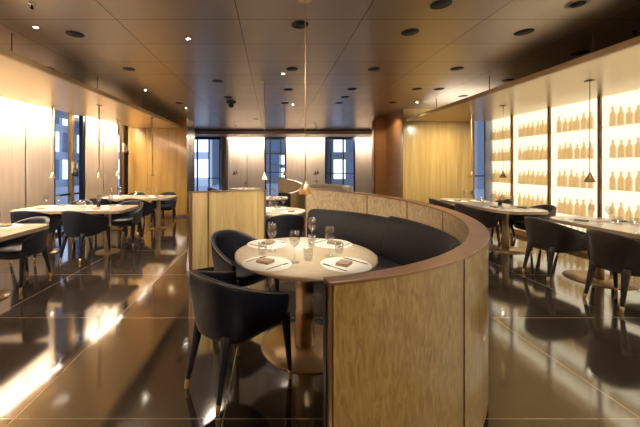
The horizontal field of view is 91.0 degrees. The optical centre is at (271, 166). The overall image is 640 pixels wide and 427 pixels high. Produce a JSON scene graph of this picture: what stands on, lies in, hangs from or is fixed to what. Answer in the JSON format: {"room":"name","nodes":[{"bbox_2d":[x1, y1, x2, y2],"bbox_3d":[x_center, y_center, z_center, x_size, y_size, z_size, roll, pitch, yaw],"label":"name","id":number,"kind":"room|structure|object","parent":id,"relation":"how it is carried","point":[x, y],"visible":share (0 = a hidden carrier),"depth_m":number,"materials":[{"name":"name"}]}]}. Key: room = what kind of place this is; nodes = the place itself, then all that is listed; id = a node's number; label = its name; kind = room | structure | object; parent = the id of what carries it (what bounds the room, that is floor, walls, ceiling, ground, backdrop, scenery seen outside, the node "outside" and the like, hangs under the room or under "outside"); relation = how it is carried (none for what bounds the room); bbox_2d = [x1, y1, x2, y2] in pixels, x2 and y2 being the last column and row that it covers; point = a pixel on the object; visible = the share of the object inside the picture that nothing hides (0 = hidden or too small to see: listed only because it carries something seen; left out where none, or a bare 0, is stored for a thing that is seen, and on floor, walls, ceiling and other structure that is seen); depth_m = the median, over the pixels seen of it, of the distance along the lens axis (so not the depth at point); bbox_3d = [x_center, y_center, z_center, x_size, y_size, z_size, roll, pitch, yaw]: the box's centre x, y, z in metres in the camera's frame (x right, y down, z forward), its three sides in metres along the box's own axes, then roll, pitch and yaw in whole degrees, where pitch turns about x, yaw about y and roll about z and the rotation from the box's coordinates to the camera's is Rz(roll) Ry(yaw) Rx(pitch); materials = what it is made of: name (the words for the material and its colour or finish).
{"room":"restaurant","nodes":[
{"label":"restaurant","id":0,"kind":"room"},
{"bbox_2d":[0,97,116,236],"bbox_3d":[-5.011,0.003,2.923,0.157,2.885,12.357,0,0,7],"label":"wall","id":1,"kind":"structure","parent":0,"point":[25,129],"depth_m":5.98,"materials":[{"name":"wood"}]},
{"bbox_2d":[54,110,84,235],"bbox_3d":[-4.511,0.105,6.899,0.119,2.680,0.899,0,0,7],"label":"window","id":2,"kind":"structure","parent":1,"relation":"in","point":[81,192],"depth_m":6.93,"materials":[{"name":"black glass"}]},
{"bbox_2d":[71,162,78,176],"bbox_3d":[-4.327,0.047,6.842,0.130,0.324,0.361,0,0,-40],"label":"sconce","id":3,"kind":"object","parent":2,"relation":"attached to","point":[74,167],"visible":1,"depth_m":6.82,"materials":[{"name":"gold metal"}]},
{"bbox_2d":[117,124,126,194],"bbox_3d":[-4.277,0.105,8.804,0.119,2.680,0.506,0,0,7],"label":"window","id":4,"kind":"structure","parent":1,"relation":"in","point":[122,188],"depth_m":8.79,"materials":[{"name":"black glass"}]},
{"bbox_2d":[122,143,128,154],"bbox_3d":[-4.098,-0.503,8.712,0.130,0.324,0.361,0,0,-40],"label":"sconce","id":5,"kind":"object","parent":4,"relation":"attached to","point":[124,147],"visible":1,"depth_m":8.74,"materials":[{"name":"gold metal"}]},
{"bbox_2d":[127,117,194,216],"bbox_3d":[-3.390,0.003,11.200,1.820,2.885,4.300,0,0,0],"label":"wall","id":6,"kind":"structure","parent":0,"point":[173,148],"depth_m":9.05,"materials":[{"name":"brown wood"}]},
{"bbox_2d":[229,137,371,193],"bbox_3d":[1.280,0.075,13.370,6.240,2.740,0.140,0,0,0],"label":"wall","id":7,"kind":"structure","parent":0,"point":[250,150],"depth_m":13.30,"materials":[{"name":"wood"}]},
{"bbox_2d":[195,137,220,190],"bbox_3d":[-3.200,0.085,13.345,2.000,2.720,0.110,0,0,0],"label":"window","id":8,"kind":"structure","parent":7,"relation":"in","point":[196,138],"depth_m":13.30,"materials":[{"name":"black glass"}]},
{"bbox_2d":[265,137,285,200],"bbox_3d":[0.150,0.085,13.345,0.900,2.720,0.110,0,0,0],"label":"window","id":9,"kind":"structure","parent":7,"relation":"in","point":[266,138],"depth_m":13.30,"materials":[{"name":"black metal"}]},
{"bbox_2d":[325,137,354,191],"bbox_3d":[2.910,0.085,13.345,1.280,2.720,0.110,0,0,0],"label":"window","id":10,"kind":"structure","parent":7,"relation":"in","point":[326,138],"depth_m":13.30,"materials":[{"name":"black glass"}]},
{"bbox_2d":[0,201,639,426],"bbox_3d":[0.100,1.495,5.200,12.600,0.100,16.800,0,0,0],"label":"floor","id":11,"kind":"structure","parent":0,"point":[101,340],"depth_m":2.44,"materials":[{"name":"tile"}]},
{"bbox_2d":[0,224,48,300],"bbox_3d":[-3.620,1.070,3.400,1.880,0.750,0.840,0,0,0],"label":"dining table","id":12,"kind":"object","parent":11,"relation":"on","point":[10,233],"visible":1,"depth_m":3.46,"materials":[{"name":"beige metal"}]},
{"bbox_2d":[0,224,23,228],"bbox_3d":[-3.120,0.693,3.620,0.360,0.003,0.360,0,0,0],"label":"placemat","id":13,"kind":"object","parent":12,"relation":"on","point":[14,225],"visible":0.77,"depth_m":3.61,"materials":[{"name":"white fabric"}]},
{"bbox_2d":[0,224,12,226],"bbox_3d":[-3.100,0.680,3.620,0.110,0.021,0.090,0,0,-14],"label":"folded napkin","id":14,"kind":"object","parent":13,"relation":"on","point":[1,225],"visible":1,"depth_m":3.59,"materials":[{"name":"beige fabric"}]},
{"bbox_2d":[0,216,51,292],"bbox_3d":[-3.119,1.053,3.872,0.606,0.789,0.583,0,0,7],"label":"tub chair","id":15,"kind":"object","parent":11,"relation":"on","point":[21,248],"visible":0.82,"depth_m":3.80,"materials":[{"name":"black leather"}]},
{"bbox_2d":[9,211,61,262],"bbox_3d":[-3.818,1.053,4.968,0.606,0.789,0.583,0,0,-8],"label":"tub chair","id":16,"kind":"object","parent":11,"relation":"on","point":[54,224],"visible":0.41,"depth_m":4.82,"materials":[{"name":"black leather"}]},
{"bbox_2d":[53,200,92,239],"bbox_3d":[-3.751,1.053,5.952,0.606,0.789,0.583,0,0,-3],"label":"tub chair","id":17,"kind":"object","parent":11,"relation":"on","point":[84,202],"visible":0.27,"depth_m":6.16,"materials":[{"name":"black leather"}]},
{"bbox_2d":[10,205,138,254],"bbox_3d":[-3.300,1.070,5.300,1.800,0.750,0.800,0,0,0],"label":"dining table","id":18,"kind":"object","parent":11,"relation":"on","point":[81,208],"visible":0.7,"depth_m":5.25,"materials":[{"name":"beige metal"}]},
{"bbox_2d":[29,208,55,210],"bbox_3d":[-3.750,0.693,5.080,0.360,0.003,0.360,0,0,0],"label":"placemat","id":19,"kind":"object","parent":18,"relation":"on","point":[46,208],"visible":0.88,"depth_m":5.06,"materials":[{"name":"white fabric"}]},
{"bbox_2d":[85,208,109,210],"bbox_3d":[-2.850,0.693,5.080,0.360,0.003,0.360,0,0,0],"label":"placemat","id":20,"kind":"object","parent":18,"relation":"on","point":[101,209],"visible":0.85,"depth_m":5.06,"materials":[{"name":"white fabric"}]},
{"bbox_2d":[101,205,122,206],"bbox_3d":[-2.850,0.693,5.520,0.360,0.003,0.360,0,0,0],"label":"placemat","id":21,"kind":"object","parent":18,"relation":"on","point":[104,205],"visible":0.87,"depth_m":5.44,"materials":[{"name":"white fabric"}]},
{"bbox_2d":[59,211,110,262],"bbox_3d":[-3.022,1.053,4.968,0.606,0.789,0.583,0,0,9],"label":"tub chair","id":22,"kind":"object","parent":11,"relation":"on","point":[81,225],"visible":0.99,"depth_m":4.75,"materials":[{"name":"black leather"}]},
{"bbox_2d":[89,198,120,228],"bbox_3d":[-3.749,1.053,6.888,0.606,0.789,0.583,0,0,-5],"label":"tub chair","id":23,"kind":"object","parent":11,"relation":"on","point":[103,201],"visible":0.27,"depth_m":6.65,"materials":[{"name":"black leather"}]},
{"bbox_2d":[111,200,142,246],"bbox_3d":[-2.759,1.053,5.932,0.606,0.789,0.583,0,0,6],"label":"tub chair","id":24,"kind":"object","parent":11,"relation":"on","point":[133,217],"visible":0.79,"depth_m":5.88,"materials":[{"name":"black leather"}]},
{"bbox_2d":[122,192,144,221],"bbox_3d":[-3.550,1.053,7.992,0.606,0.789,0.583,0,0,0],"label":"tub chair","id":25,"kind":"object","parent":11,"relation":"on","point":[133,193],"visible":0.17,"depth_m":8.22,"materials":[{"name":"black leather"}]},
{"bbox_2d":[99,195,177,229],"bbox_3d":[-3.110,1.070,7.280,1.660,0.750,0.800,0,0,0],"label":"dining table","id":26,"kind":"object","parent":11,"relation":"on","point":[158,199],"visible":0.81,"depth_m":7.23,"materials":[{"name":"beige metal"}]},
{"bbox_2d":[122,198,155,234],"bbox_3d":[-2.981,1.053,6.868,0.606,0.789,0.583,0,0,7],"label":"tub chair","id":27,"kind":"object","parent":11,"relation":"on","point":[148,207],"visible":0.49,"depth_m":6.78,"materials":[{"name":"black leather"}]},
{"bbox_2d":[151,192,176,224],"bbox_3d":[-2.720,1.053,7.992,0.606,0.789,0.583,0,0,0],"label":"tub chair","id":28,"kind":"object","parent":11,"relation":"on","point":[165,204],"visible":0.72,"depth_m":7.91,"materials":[{"name":"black leather"}]},
{"bbox_2d":[221,137,228,189],"bbox_3d":[-2.000,0.085,13.200,0.300,2.720,0.200,0,0,0],"label":"steel column","id":29,"kind":"structure","parent":11,"relation":"on","point":[224,140],"depth_m":13.12,"materials":[{"name":"grey"}]},
{"bbox_2d":[188,190,265,270],"bbox_3d":[-0.613,0.889,4.390,1.102,1.112,0.188,0,0,-16],"label":"wall","id":30,"kind":"structure","parent":11,"relation":"on","point":[244,211],"depth_m":4.34,"materials":[{"name":"brown wood"}]},
{"bbox_2d":[184,270,292,416],"bbox_3d":[-0.263,1.053,2.111,0.606,0.789,0.583,0,0,43],"label":"tub chair","id":31,"kind":"object","parent":11,"relation":"on","point":[227,313],"visible":1,"depth_m":1.89,"materials":[{"name":"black leather"}]},
{"bbox_2d":[210,229,279,291],"bbox_3d":[-0.319,1.053,3.068,0.583,0.789,0.606,0,0,43],"label":"tub chair","id":32,"kind":"object","parent":11,"relation":"on","point":[225,243],"visible":0.49,"depth_m":3.06,"materials":[{"name":"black leather"}]},
{"bbox_2d":[230,187,259,189],"bbox_3d":[-0.880,1.070,10.150,1.000,0.750,1.000,0,0,0],"label":"round table","id":33,"kind":"object","parent":11,"relation":"on","point":[237,187],"visible":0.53,"depth_m":9.92,"materials":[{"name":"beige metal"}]},
{"bbox_2d":[266,196,287,217],"bbox_3d":[0.000,1.070,7.100,0.800,0.750,0.800,0,0,0],"label":"round table","id":34,"kind":"object","parent":11,"relation":"on","point":[271,200],"visible":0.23,"depth_m":6.96,"materials":[{"name":"beige wood"}]},
{"bbox_2d":[266,214,304,238],"bbox_3d":[0.206,1.053,4.628,0.606,0.789,0.583,0,0,-4],"label":"tub chair","id":35,"kind":"object","parent":11,"relation":"on","point":[285,223],"visible":0.65,"depth_m":4.38,"materials":[{"name":"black leather"}]},
{"bbox_2d":[266,207,304,216],"bbox_3d":[0.070,1.070,4.990,0.940,0.750,0.940,0,0,0],"label":"round table","id":36,"kind":"object","parent":11,"relation":"on","point":[274,212],"visible":0.26,"depth_m":4.85,"materials":[{"name":"beige wood"}]},
{"bbox_2d":[266,207,285,208],"bbox_3d":[0.070,0.693,5.260,0.360,0.003,0.360,0,0,0],"label":"placemat","id":37,"kind":"object","parent":36,"relation":"on","point":[266,207],"visible":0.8,"depth_m":5.18,"materials":[{"name":"white fabric"}]},
{"bbox_2d":[281,210,302,213],"bbox_3d":[0.310,0.693,4.800,0.360,0.003,0.360,0,0,38],"label":"placemat","id":38,"kind":"object","parent":36,"relation":"on","point":[285,211],"visible":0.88,"depth_m":4.72,"materials":[{"name":"white fabric"}]},
{"bbox_2d":[275,178,304,225],"bbox_3d":[0.419,0.874,7.707,0.796,1.142,1.768,0,0,-22],"label":"booth","id":39,"kind":"object","parent":11,"relation":"on","point":[289,188],"visible":0.43,"depth_m":7.98,"materials":[{"name":"brown wood"}]},
{"bbox_2d":[277,192,287,205],"bbox_3d":[0.315,0.912,8.274,0.364,0.465,0.342,0,0,0],"label":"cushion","id":40,"kind":"object","parent":39,"relation":"on","point":[281,202],"depth_m":8.25,"materials":[{"name":"black leather"}]},
{"bbox_2d":[235,237,377,373],"bbox_3d":[0.265,1.070,2.520,1.124,0.750,1.124,0,0,0],"label":"round table","id":41,"kind":"object","parent":11,"relation":"on","point":[306,336],"visible":0.8,"depth_m":2.45,"materials":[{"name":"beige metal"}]},
{"bbox_2d":[242,256,291,271],"bbox_3d":[-0.035,0.693,2.240,0.360,0.003,0.360,0,0,-43],"label":"placemat","id":42,"kind":"object","parent":41,"relation":"on","point":[252,265],"visible":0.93,"depth_m":2.21,"materials":[{"name":"white fabric"}]},
{"bbox_2d":[256,257,274,264],"bbox_3d":[-0.049,0.680,2.255,0.110,0.021,0.090,0,0,33],"label":"folded napkin","id":43,"kind":"object","parent":42,"relation":"on","point":[263,260],"visible":1,"depth_m":2.23,"materials":[{"name":"brown fabric"}]},
{"bbox_2d":[247,239,286,248],"bbox_3d":[-0.045,0.693,2.800,0.360,0.003,0.360,0,0,42],"label":"placemat","id":44,"kind":"object","parent":41,"relation":"on","point":[276,244],"visible":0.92,"depth_m":2.77,"materials":[{"name":"white fabric"}]},
{"bbox_2d":[261,239,274,244],"bbox_3d":[-0.032,0.680,2.815,0.090,0.021,0.110,0,0,28],"label":"folded napkin","id":45,"kind":"object","parent":44,"relation":"on","point":[269,242],"visible":1,"depth_m":2.80,"materials":[{"name":"brown fabric"}]},
{"bbox_2d":[312,239,352,248],"bbox_3d":[0.545,0.693,2.820,0.360,0.003,0.360,0,0,43],"label":"placemat","id":46,"kind":"object","parent":41,"relation":"on","point":[323,244],"visible":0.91,"depth_m":2.77,"materials":[{"name":"white fabric"}]},
{"bbox_2d":[327,240,340,244],"bbox_3d":[0.560,0.680,2.806,0.110,0.021,0.090,0,0,29],"label":"folded napkin","id":47,"kind":"object","parent":46,"relation":"on","point":[333,242],"visible":1,"depth_m":2.78,"materials":[{"name":"brown fabric"}]},
{"bbox_2d":[320,257,371,272],"bbox_3d":[0.525,0.693,2.215,0.360,0.003,0.360,0,0,-40],"label":"placemat","id":48,"kind":"object","parent":41,"relation":"on","point":[356,267],"visible":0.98,"depth_m":2.18,"materials":[{"name":"white fabric"}]},
{"bbox_2d":[335,259,352,266],"bbox_3d":[0.510,0.680,2.202,0.090,0.021,0.110,0,0,35],"label":"folded napkin","id":49,"kind":"object","parent":48,"relation":"on","point":[344,263],"visible":1,"depth_m":2.18,"materials":[{"name":"brown fabric"}]},
{"bbox_2d":[308,184,352,190],"bbox_3d":[1.674,0.993,9.535,1.690,0.870,1.160,0,0,28],"label":"curved sofa","id":50,"kind":"object","parent":11,"relation":"on","point":[314,186],"visible":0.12,"depth_m":9.95,"materials":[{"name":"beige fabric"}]},
{"bbox_2d":[305,188,489,426],"bbox_3d":[0.914,0.879,2.852,1.436,1.131,3.397,0,0,0],"label":"booth","id":51,"kind":"object","parent":11,"relation":"on","point":[406,339],"visible":0.84,"depth_m":1.34,"materials":[{"name":"brown wood"}]},
{"bbox_2d":[307,209,387,256],"bbox_3d":[0.951,0.857,3.995,0.239,0.547,1.180,0,0,-44],"label":"cushion","id":52,"kind":"object","parent":51,"relation":"on","point":[366,229],"depth_m":3.95,"materials":[{"name":"black leather"}]},
{"bbox_2d":[373,255,400,270],"bbox_3d":[0.870,1.048,3.575,0.577,0.149,1.412,0,0,-33],"label":"seat cushion","id":53,"kind":"object","parent":51,"relation":"on","point":[384,261],"depth_m":3.23,"materials":[{"name":"black leather"}]},
{"bbox_2d":[382,216,460,265],"bbox_3d":[1.383,0.850,2.905,0.284,0.590,1.349,0,0,0],"label":"cushion","id":54,"kind":"object","parent":51,"relation":"on","point":[406,240],"depth_m":3.10,"materials":[{"name":"black leather"}]},
{"bbox_2d":[429,198,454,210],"bbox_3d":[3.628,1.053,6.550,0.583,0.789,0.606,0,0,-2],"label":"tub chair","id":55,"kind":"object","parent":11,"relation":"on","point":[431,200],"visible":0.32,"depth_m":6.34,"materials":[{"name":"brown leather"}]},
{"bbox_2d":[454,203,500,249],"bbox_3d":[3.648,1.053,5.639,0.583,0.789,0.606,0,0,-2],"label":"tub chair","id":56,"kind":"object","parent":11,"relation":"on","point":[488,220],"visible":0.53,"depth_m":5.38,"materials":[{"name":"brown leather"}]},
{"bbox_2d":[440,198,547,253],"bbox_3d":[4.020,1.070,5.860,0.820,0.750,2.100,0,0,0],"label":"dining table","id":57,"kind":"object","parent":11,"relation":"on","point":[505,248],"visible":0.55,"depth_m":5.41,"materials":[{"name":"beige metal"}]},
{"bbox_2d":[483,206,507,208],"bbox_3d":[3.800,0.693,5.300,0.360,0.003,0.360,0,0,0],"label":"placemat","id":58,"kind":"object","parent":57,"relation":"on","point":[483,206],"visible":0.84,"depth_m":5.31,"materials":[{"name":"white fabric"}]},
{"bbox_2d":[495,195,505,205],"bbox_3d":[4.126,0.608,5.644,0.197,0.174,0.198,0,0,-22],"label":"vase","id":59,"kind":"object","parent":57,"relation":"on","point":[499,200],"visible":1,"depth_m":5.61,"materials":[{"name":"black"}]},
{"bbox_2d":[508,206,534,208],"bbox_3d":[4.240,0.693,5.300,0.360,0.003,0.360,0,0,0],"label":"placemat","id":60,"kind":"object","parent":57,"relation":"on","point":[508,206],"visible":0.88,"depth_m":5.31,"materials":[{"name":"white fabric"}]},
{"bbox_2d":[478,199,515,239],"bbox_3d":[4.612,1.053,6.400,0.583,0.789,0.606,0,0,0],"label":"tub chair","id":61,"kind":"object","parent":11,"relation":"on","point":[506,201],"visible":0.36,"depth_m":6.23,"materials":[{"name":"brown leather"}]},
{"bbox_2d":[509,204,556,253],"bbox_3d":[4.572,1.053,5.420,0.583,0.789,0.606,0,0,0],"label":"tub chair","id":62,"kind":"object","parent":11,"relation":"on","point":[518,221],"visible":0.4,"depth_m":5.48,"materials":[{"name":"brown leather"}]},
{"bbox_2d":[522,217,594,281],"bbox_3d":[3.708,1.053,4.118,0.583,0.789,0.606,0,0,-8],"label":"tub chair","id":63,"kind":"object","parent":11,"relation":"on","point":[551,237],"visible":0.96,"depth_m":3.92,"materials":[{"name":"brown leather"}]},
{"bbox_2d":[550,216,639,289],"bbox_3d":[4.170,1.070,3.500,0.820,0.750,1.800,0,0,0],"label":"dining table","id":64,"kind":"object","parent":11,"relation":"on","point":[602,279],"visible":0.57,"depth_m":3.85,"materials":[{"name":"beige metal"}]},
{"bbox_2d":[564,219,603,223],"bbox_3d":[3.950,0.693,3.950,0.360,0.003,0.360,0,0,0],"label":"placemat","id":65,"kind":"object","parent":64,"relation":"on","point":[568,220],"visible":0.82,"depth_m":3.87,"materials":[{"name":"white fabric"}]},
{"bbox_2d":[574,219,588,221],"bbox_3d":[3.950,0.680,3.970,0.090,0.021,0.110,0,0,-14],"label":"folded napkin","id":66,"kind":"object","parent":65,"relation":"on","point":[581,220],"visible":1,"depth_m":3.95,"materials":[{"name":"brown fabric"}]},
{"bbox_2d":[598,219,639,223],"bbox_3d":[4.390,0.693,3.950,0.360,0.003,0.360,0,0,0],"label":"placemat","id":67,"kind":"object","parent":64,"relation":"on","point":[603,220],"visible":0.88,"depth_m":3.88,"materials":[{"name":"white fabric"}]},
{"bbox_2d":[612,219,626,221],"bbox_3d":[4.390,0.680,3.930,0.090,0.021,0.110,0,0,-14],"label":"folded napkin","id":68,"kind":"object","parent":67,"relation":"on","point":[615,220],"visible":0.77,"depth_m":3.91,"materials":[{"name":"brown fabric"}]},
{"bbox_2d":[583,229,639,312],"bbox_3d":[3.698,1.053,3.269,0.583,0.789,0.606,0,0,-6],"label":"tub chair","id":69,"kind":"object","parent":11,"relation":"on","point":[616,253],"visible":1,"depth_m":3.15,"materials":[{"name":"brown leather"}]},
{"bbox_2d":[0,0,639,129],"bbox_3d":[0.100,-1.490,4.400,12.600,0.100,15.200,0,0,0],"label":"ceiling","id":70,"kind":"structure","parent":0,"point":[241,44],"depth_m":3.78,"materials":[{"name":"brown metal"}]},
{"bbox_2d":[27,1,36,9],"bbox_3d":[-2.114,-1.415,2.739,0.068,0.050,0.068,0,0,0],"label":"smoke detector","id":71,"kind":"object","parent":70,"relation":"attached to","point":[32,4],"visible":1,"depth_m":2.73,"materials":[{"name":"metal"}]},
{"bbox_2d":[65,31,83,37],"bbox_3d":[-2.133,-1.437,3.367,0.176,0.005,0.176,0,0,0],"label":"recessed light","id":72,"kind":"object","parent":70,"relation":"in","point":[70,33],"visible":1,"depth_m":3.37,"materials":[{"name":"black metal"}]},
{"bbox_2d":[0,33,182,127],"bbox_3d":[-4.024,-1.282,2.920,2.859,0.317,12.240,0,0,0],"label":"canopy","id":73,"kind":"object","parent":70,"relation":"attached to","point":[22,79],"visible":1,"depth_m":4.94,"materials":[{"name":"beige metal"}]},
{"bbox_2d":[49,105,55,177],"bbox_3d":[-4.070,-0.465,5.760,0.110,1.340,0.110,0,0,0],"label":"pendant lamp","id":74,"kind":"object","parent":73,"relation":"hanging from","point":[52,175],"visible":1,"depth_m":5.75,"materials":[{"name":"gold metal"}]},
{"bbox_2d":[96,105,101,177],"bbox_3d":[-3.180,-0.465,5.720,0.110,1.340,0.110,0,0,0],"label":"pendant lamp","id":75,"kind":"object","parent":73,"relation":"hanging from","point":[98,174],"visible":1,"depth_m":5.71,"materials":[{"name":"gold metal"}]},
{"bbox_2d":[115,120,119,175],"bbox_3d":[-3.720,-0.465,7.500,0.110,1.340,0.110,0,0,0],"label":"pendant lamp","id":76,"kind":"object","parent":73,"relation":"hanging from","point":[117,173],"visible":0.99,"depth_m":7.49,"materials":[{"name":"gold metal"}]},
{"bbox_2d":[150,117,154,175],"bbox_3d":[-2.750,-0.465,7.150,0.110,1.340,0.110,0,0,0],"label":"pendant lamp","id":77,"kind":"object","parent":73,"relation":"hanging from","point":[152,173],"visible":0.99,"depth_m":7.14,"materials":[{"name":"gold metal"}]},
{"bbox_2d":[122,67,134,70],"bbox_3d":[-2.101,-1.437,4.570,0.176,0.005,0.176,0,0,0],"label":"recessed light","id":78,"kind":"object","parent":70,"relation":"in","point":[123,68],"visible":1,"depth_m":4.58,"materials":[{"name":"black metal"}]},
{"bbox_2d":[226,100,235,107],"bbox_3d":[-0.901,-1.370,6.837,0.220,0.140,0.220,0,0,0],"label":"security camera","id":79,"kind":"object","parent":70,"relation":"attached to","point":[230,103],"visible":1,"depth_m":6.79,"materials":[{"name":"grey plastic"}]},
{"bbox_2d":[233,122,235,174],"bbox_3d":[-1.220,-0.593,10.100,0.120,1.695,0.120,0,0,0],"label":"pendant lamp","id":80,"kind":"object","parent":70,"relation":"hanging from","point":[234,173],"visible":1,"depth_m":10.10,"materials":[{"name":"brown metal"}]},
{"bbox_2d":[236,126,237,173],"bbox_3d":[-1.240,-0.598,10.900,0.120,1.685,0.120,0,0,0],"label":"pendant lamp","id":81,"kind":"object","parent":70,"relation":"hanging from","point":[236,126],"visible":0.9,"depth_m":10.90,"materials":[{"name":"brown metal"}]},
{"bbox_2d":[118,130,371,130],"bbox_3d":[0.100,-1.423,11.990,12.600,0.035,0.060,0,0,0],"label":"shadow gap","id":82,"kind":"structure","parent":70,"relation":"attached to","point":[118,130],"depth_m":11.98,"materials":[{"name":"black"}]},
{"bbox_2d":[118,131,371,136],"bbox_3d":[0.100,-1.407,12.810,12.600,0.265,1.580,0,0,0],"label":"bulkhead","id":83,"kind":"object","parent":70,"relation":"attached to","point":[197,133],"visible":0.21,"depth_m":12.02,"materials":[{"name":"wood"}]},
{"bbox_2d":[261,79,267,179],"bbox_3d":[-0.125,-0.615,5.170,0.110,1.650,0.110,0,0,0],"label":"pendant lamp","id":84,"kind":"object","parent":70,"relation":"hanging from","point":[264,177],"visible":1,"depth_m":5.17,"materials":[{"name":"beige metal"}]},
{"bbox_2d":[286,67,297,70],"bbox_3d":[0.294,-1.437,4.570,0.176,0.005,0.176,0,0,0],"label":"recessed light","id":85,"kind":"object","parent":70,"relation":"in","point":[289,68],"visible":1,"depth_m":4.58,"materials":[{"name":"black metal"}]},
{"bbox_2d":[291,20,308,28],"bbox_3d":[0.283,-1.437,3.143,0.176,0.005,0.176,0,0,0],"label":"recessed light","id":86,"kind":"object","parent":70,"relation":"in","point":[300,24],"visible":0.94,"depth_m":3.13,"materials":[{"name":"black metal"}]},
{"bbox_2d":[299,0,311,193],"bbox_3d":[0.285,-0.605,2.660,0.116,1.670,0.116,0,0,0],"label":"pendant lamp","id":87,"kind":"object","parent":70,"relation":"hanging from","point":[305,189],"visible":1,"depth_m":2.66,"materials":[{"name":"gold metal"}]},
{"bbox_2d":[368,67,379,70],"bbox_3d":[1.499,-1.437,4.570,0.176,0.005,0.176,0,0,0],"label":"recessed light","id":88,"kind":"object","parent":70,"relation":"in","point":[372,68],"visible":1,"depth_m":4.58,"materials":[{"name":"black metal"}]},
{"bbox_2d":[401,28,418,35],"bbox_3d":[1.472,-1.437,3.317,0.176,0.005,0.176,0,0,0],"label":"recessed light","id":89,"kind":"object","parent":70,"relation":"in","point":[408,32],"visible":1,"depth_m":3.32,"materials":[{"name":"black metal"}]},
{"bbox_2d":[430,0,452,8],"bbox_3d":[1.493,-1.437,2.748,0.176,0.005,0.176,0,0,0],"label":"recessed light","id":90,"kind":"object","parent":70,"relation":"in","point":[439,4],"visible":1,"depth_m":2.75,"materials":[{"name":"black metal"}]},
{"bbox_2d":[450,67,463,70],"bbox_3d":[2.705,-1.437,4.547,0.176,0.005,0.176,0,0,0],"label":"recessed light","id":91,"kind":"object","parent":70,"relation":"in","point":[454,68],"visible":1,"depth_m":4.54,"materials":[{"name":"black metal"}]},
{"bbox_2d":[406,33,639,121],"bbox_3d":[4.317,-1.282,2.260,1.965,0.317,10.920,0,0,0],"label":"canopy","id":92,"kind":"object","parent":70,"relation":"attached to","point":[615,68],"visible":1,"depth_m":4.44,"materials":[{"name":"gold metal"}]},
{"bbox_2d":[468,114,473,175],"bbox_3d":[4.270,-0.468,6.660,0.116,1.335,0.116,0,0,0],"label":"pendant lamp","id":93,"kind":"object","parent":92,"relation":"hanging from","point":[471,172],"visible":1,"depth_m":6.66,"materials":[{"name":"brown metal"}]},
{"bbox_2d":[499,105,506,177],"bbox_3d":[4.280,-0.468,5.760,0.116,1.335,0.116,0,0,0],"label":"pendant lamp","id":94,"kind":"object","parent":92,"relation":"hanging from","point":[502,175],"visible":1,"depth_m":5.74,"materials":[{"name":"brown metal"}]},
{"bbox_2d":[584,80,595,181],"bbox_3d":[4.190,-0.468,4.100,0.116,1.335,0.116,0,0,0],"label":"pendant lamp","id":95,"kind":"object","parent":92,"relation":"hanging from","point":[589,178],"visible":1,"depth_m":4.10,"materials":[{"name":"brown metal"}]},
{"bbox_2d":[514,28,534,35],"bbox_3d":[2.688,-1.437,3.317,0.176,0.005,0.176,0,0,0],"label":"recessed light","id":96,"kind":"object","parent":70,"relation":"in","point":[530,30],"visible":1,"depth_m":3.32,"materials":[{"name":"black metal"}]},
{"bbox_2d":[564,0,591,8],"bbox_3d":[2.687,-1.429,2.731,0.180,0.019,0.180,0,0,0],"label":"recessed light","id":97,"kind":"object","parent":70,"relation":"in","point":[576,3],"visible":1,"depth_m":2.72,"materials":[{"name":"black metal"}]},
{"bbox_2d":[570,50,589,55],"bbox_3d":[3.890,-1.437,3.928,0.176,0.005,0.176,0,0,0],"label":"recessed light","id":98,"kind":"object","parent":70,"relation":"in","point":[585,51],"visible":1,"depth_m":3.94,"materials":[{"name":"black metal"}]},
{"bbox_2d":[372,117,385,194],"bbox_3d":[3.735,0.003,11.143,0.912,2.885,4.748,0,0,10],"label":"wall","id":99,"kind":"structure","parent":0,"point":[379,123],"depth_m":8.90,"materials":[{"name":"brown wood"}]},
{"bbox_2d":[386,109,474,205],"bbox_3d":[4.145,0.003,8.310,1.770,2.885,1.180,0,0,0],"label":"wall","id":100,"kind":"structure","parent":0,"point":[425,160],"depth_m":7.73,"materials":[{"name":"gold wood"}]},
{"bbox_2d":[484,88,639,253],"bbox_3d":[5.475,0.003,2.250,0.450,2.885,10.900,0,0,0],"label":"wall","id":101,"kind":"structure","parent":0,"point":[543,154],"depth_m":5.46,"materials":[{"name":"beige"}]},
{"label":"outside","id":102,"kind":"structure","parent":0,"visible":0},
{"bbox_2d":[56,184,483,204],"bbox_3d":[0.000,1.820,30.000,120.000,0.450,100.000,0,0,0],"label":"ground","id":103,"kind":"structure","parent":102,"point":[479,193],"depth_m":20.22,"materials":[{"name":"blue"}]},
{"bbox_2d":[56,117,78,186],"bbox_3d":[-23.475,-5.405,25.000,13.050,14.000,30.000,0,0,0],"label":"office building","id":104,"kind":"structure","parent":103,"relation":"on","point":[61,124],"depth_m":25.36,"materials":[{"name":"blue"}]},
{"bbox_2d":[118,135,218,185],"bbox_3d":[-10.500,-4.405,29.975,11.000,12.000,8.050,0,0,0],"label":"office building","id":105,"kind":"structure","parent":103,"relation":"on","point":[202,144],"depth_m":26.00,"materials":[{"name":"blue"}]},
{"bbox_2d":[266,140,284,183],"bbox_3d":[0.250,-4.405,33.975,7.500,12.000,8.050,0,0,0],"label":"office building","id":106,"kind":"structure","parent":103,"relation":"on","point":[275,144],"depth_m":29.95,"materials":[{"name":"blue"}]},
{"bbox_2d":[326,140,352,185],"bbox_3d":[9.500,-4.405,30.975,9.000,12.000,10.050,0,0,0],"label":"office building","id":107,"kind":"structure","parent":103,"relation":"on","point":[336,145],"depth_m":26.00,"materials":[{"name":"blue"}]},
{"bbox_2d":[475,121,483,188],"bbox_3d":[27.500,-4.405,26.975,25.000,12.000,14.050,0,0,0],"label":"office building","id":108,"kind":"structure","parent":103,"relation":"on","point":[479,125],"depth_m":22.48,"materials":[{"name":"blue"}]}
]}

